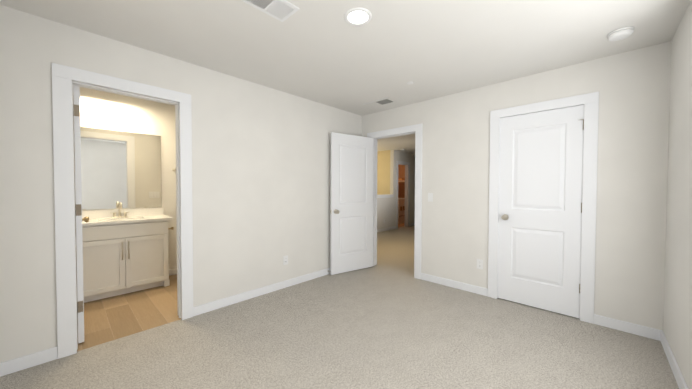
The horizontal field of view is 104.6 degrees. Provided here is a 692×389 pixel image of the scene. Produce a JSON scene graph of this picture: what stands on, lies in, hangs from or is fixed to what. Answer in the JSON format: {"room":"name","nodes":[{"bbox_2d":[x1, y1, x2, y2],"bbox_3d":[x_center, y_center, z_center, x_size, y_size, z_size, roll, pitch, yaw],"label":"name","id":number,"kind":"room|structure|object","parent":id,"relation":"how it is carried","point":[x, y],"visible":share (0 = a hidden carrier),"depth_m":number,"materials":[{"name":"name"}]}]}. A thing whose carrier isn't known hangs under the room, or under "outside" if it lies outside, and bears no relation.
{"room":"empty bedroom","nodes":[
{"label":"empty bedroom","id":0,"kind":"room"},
{"bbox_2d":[80,87,176,268],"bbox_3d":[-2.536,-0.065,3.852,0.114,2.440,4.664,1,2,44],"label":"wall","id":1,"kind":"structure","parent":0,"point":[107,110],"depth_m":3.59,"materials":[{"name":"paint"}]},
{"bbox_2d":[80,126,161,209],"bbox_3d":[-2.897,-0.313,3.374,0.010,0.993,0.951,1,2,44],"label":"bathroom mirror","id":2,"kind":"object","parent":1,"relation":"attached to","point":[122,167],"visible":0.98,"depth_m":3.39,"materials":[{"name":"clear mirror"}]},
{"bbox_2d":[169,268,176,275],"bbox_3d":[-2.279,1.107,4.058,0.014,0.090,0.885,1,2,44],"label":"baseboard","id":3,"kind":"structure","parent":1,"relation":"attached to","point":[173,271],"depth_m":3.83,"materials":[{"name":"white paint"}]},
{"bbox_2d":[77,274,180,350],"bbox_3d":[-1.932,1.230,3.381,1.682,0.116,4.550,1,2,44],"label":"floor","id":4,"kind":"structure","parent":0,"point":[108,319],"depth_m":2.66,"materials":[{"name":"brown wood"}]},
{"bbox_2d":[82,202,173,302],"bbox_3d":[-2.680,0.631,3.259,0.511,1.074,0.948,1,2,44],"label":"bathroom vanity","id":5,"kind":"object","parent":4,"relation":"on","point":[125,251],"visible":0.94,"depth_m":3.12,"materials":[{"name":"paint"}]},
{"bbox_2d":[0,5,361,362],"bbox_3d":[-1.106,-0.043,3.063,0.114,2.440,3.837,1,2,44],"label":"wall","id":6,"kind":"structure","parent":0,"point":[261,165],"depth_m":2.65,"materials":[{"name":"paint"}]},
{"bbox_2d":[73,85,88,343],"bbox_3d":[-2.366,0.161,2.357,0.715,2.031,0.175,1,2,44],"label":"bathroom door","id":7,"kind":"structure","parent":6,"relation":"in","point":[79,219],"depth_m":2.11,"materials":[{"name":"white paint"}]},
{"bbox_2d":[52,63,193,358],"bbox_3d":[-1.839,0.123,2.297,0.150,2.137,0.896,1,2,44],"label":"trim","id":8,"kind":"structure","parent":6,"relation":"attached to","point":[65,79],"depth_m":2.00,"materials":[{"name":"white paint"}]},
{"bbox_2d":[193,268,329,315],"bbox_3d":[-0.605,1.124,3.509,0.037,0.090,2.532,1,2,44],"label":"baseboard","id":9,"kind":"structure","parent":6,"relation":"attached to","point":[197,310],"depth_m":3.05,"materials":[{"name":"white paint"}]},
{"bbox_2d":[283,255,287,264],"bbox_3d":[-0.758,0.826,3.362,0.007,0.115,0.070,1,2,44],"label":"outlet","id":10,"kind":"object","parent":6,"relation":"attached to","point":[285,260],"visible":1,"depth_m":3.36,"materials":[{"name":"white plastic"}]},
{"bbox_2d":[0,225,678,388],"bbox_3d":[1.792,1.209,4.746,5.515,0.120,10.237,1,2,44],"label":"floor carpet","id":11,"kind":"object","parent":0,"point":[388,321],"visible":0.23,"depth_m":2.10,"materials":[{"name":"beige carpet"}]},
{"bbox_2d":[0,0,690,153],"bbox_3d":[0.559,-1.369,5.378,8.261,0.120,11.178,1,2,44],"label":"ceiling","id":12,"kind":"structure","parent":0,"point":[322,52],"depth_m":2.12,"materials":[{"name":"paint"}]},
{"bbox_2d":[241,0,299,21],"bbox_3d":[-0.490,-1.237,1.726,0.204,0.033,0.320,1,2,44],"label":"ceiling vent","id":13,"kind":"object","parent":12,"relation":"in","point":[279,10],"visible":1,"depth_m":1.76,"materials":[{"name":"silver metal"}]},
{"bbox_2d":[344,8,371,25],"bbox_3d":[0.083,-1.230,1.857,0.192,0.008,0.192,1,2,44],"label":"recessed light","id":14,"kind":"object","parent":12,"relation":"in","point":[357,16],"visible":1,"depth_m":1.85,"materials":[{"name":"white plastic"}]},
{"bbox_2d":[363,97,395,107],"bbox_3d":[0.466,-1.270,3.709,0.430,0.006,0.210,1,2,44],"label":"ceiling vent","id":15,"kind":"object","parent":12,"relation":"in","point":[380,102],"visible":1,"depth_m":3.69,"materials":[{"name":"metal"}]},
{"bbox_2d":[607,26,633,40],"bbox_3d":[2.081,-1.208,2.027,0.144,0.046,0.144,1,2,44],"label":"smoke detector","id":16,"kind":"object","parent":12,"relation":"attached to","point":[622,33],"visible":1,"depth_m":2.00,"materials":[{"name":"white plastic"}]},
{"bbox_2d":[377,150,389,194],"bbox_3d":[1.042,0.341,8.655,0.990,3.440,0.114,1,2,44],"label":"wall","id":17,"kind":"structure","parent":0,"point":[383,172],"depth_m":8.41,"materials":[{"name":"paint"}]},
{"bbox_2d":[377,150,414,228],"bbox_3d":[1.202,-0.145,8.010,0.114,2.440,6.286,1,2,44],"label":"wall","id":18,"kind":"structure","parent":0,"point":[396,155],"depth_m":8.23,"materials":[{"name":"paint"}]},
{"bbox_2d":[377,194,393,197],"bbox_3d":[0.218,0.065,6.981,0.174,0.090,3.434,1,2,44],"label":"trim","id":19,"kind":"structure","parent":18,"relation":"on","point":[385,196],"depth_m":7.91,"materials":[{"name":"white paint"}]},
{"bbox_2d":[377,226,395,231],"bbox_3d":[0.317,1.050,7.017,0.014,0.090,3.593,1,2,44],"label":"baseboard","id":20,"kind":"structure","parent":18,"relation":"attached to","point":[390,228],"depth_m":7.94,"materials":[{"name":"white paint"}]},
{"bbox_2d":[396,161,409,228],"bbox_3d":[1.789,0.005,8.618,0.132,2.117,0.786,1,2,44],"label":"trim","id":21,"kind":"structure","parent":18,"relation":"attached to","point":[407,191],"depth_m":8.81,"materials":[{"name":"white paint"}]},
{"bbox_2d":[398,165,404,197],"bbox_3d":[2.539,-0.199,10.671,1.560,2.440,0.114,1,2,44],"label":"wall","id":22,"kind":"structure","parent":0,"point":[401,185],"depth_m":10.86,"materials":[{"name":"paint"}]},
{"bbox_2d":[362,41,670,329],"bbox_3d":[0.843,-0.057,3.935,5.215,2.440,0.114,1,2,44],"label":"wall","id":23,"kind":"structure","parent":0,"point":[632,87],"depth_m":2.44,"materials":[{"name":"paint"}]},
{"bbox_2d":[330,132,372,274],"bbox_3d":[0.083,0.131,4.043,0.253,2.031,0.761,1,2,44],"label":"hall door","id":24,"kind":"structure","parent":23,"relation":"in","point":[351,213],"depth_m":3.99,"materials":[{"name":"white paint"}]},
{"bbox_2d":[367,123,422,278],"bbox_3d":[0.734,0.092,4.042,0.958,2.137,0.150,1,2,44],"label":"trim","id":25,"kind":"structure","parent":23,"relation":"attached to","point":[416,129],"depth_m":3.72,"materials":[{"name":"white paint"}]},
{"bbox_2d":[428,193,432,201],"bbox_3d":[1.129,0.037,3.579,0.070,0.115,0.010,1,2,44],"label":"light switch","id":26,"kind":"object","parent":23,"relation":"attached to","point":[430,197],"visible":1,"depth_m":3.57,"materials":[{"name":"white plastic"}]},
{"bbox_2d":[421,273,487,296],"bbox_3d":[1.340,1.132,3.396,0.848,0.090,0.014,1,2,44],"label":"baseboard","id":27,"kind":"structure","parent":23,"relation":"attached to","point":[451,283],"depth_m":3.35,"materials":[{"name":"white paint"}]},
{"bbox_2d":[477,259,482,269],"bbox_3d":[1.583,0.825,3.163,0.070,0.115,0.007,1,2,44],"label":"outlet","id":28,"kind":"object","parent":23,"relation":"attached to","point":[479,263],"visible":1,"depth_m":3.16,"materials":[{"name":"white plastic"}]},
{"bbox_2d":[497,105,583,317],"bbox_3d":[1.993,0.164,2.792,0.723,2.031,0.175,1,2,44],"label":"closet door","id":29,"kind":"structure","parent":23,"relation":"in","point":[540,204],"depth_m":2.75,"materials":[{"name":"white paint"}]},
{"bbox_2d":[488,92,598,323],"bbox_3d":[2.021,0.123,2.817,0.901,2.137,0.150,1,2,44],"label":"trim","id":30,"kind":"structure","parent":23,"relation":"attached to","point":[589,102],"depth_m":2.52,"materials":[{"name":"white paint"}]},
{"bbox_2d":[594,314,658,340],"bbox_3d":[2.438,1.158,2.348,0.386,0.090,0.017,1,2,44],"label":"baseboard","id":31,"kind":"structure","parent":23,"relation":"attached to","point":[624,326],"depth_m":2.33,"materials":[{"name":"white paint"}]},
{"bbox_2d":[663,0,691,388],"bbox_3d":[1.367,0.014,0.787,0.114,2.440,3.723,1,2,44],"label":"wall","id":32,"kind":"structure","parent":0,"point":[677,320],"depth_m":1.81,"materials":[{"name":"paint"}]},
{"bbox_2d":[659,330,687,388],"bbox_3d":[1.317,1.187,0.857,0.014,0.090,3.723,1,2,44],"label":"baseboard","id":33,"kind":"structure","parent":32,"relation":"attached to","point":[681,383],"depth_m":1.83,"materials":[{"name":"white paint"}]},
{"bbox_3d":[1.682,1.099,9.786,1.596,0.118,2.386,1,2,44],"label":"floor","id":34,"kind":"structure","parent":0,"visible":0},
{"bbox_2d":[398,198,404,223],"bbox_3d":[1.849,0.521,9.882,0.685,1.030,0.700,1,2,44],"label":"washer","id":35,"kind":"object","parent":34,"relation":"on","point":[401,208],"visible":0.19,"depth_m":9.52,"materials":[{"name":"brown wood"}]}
]}

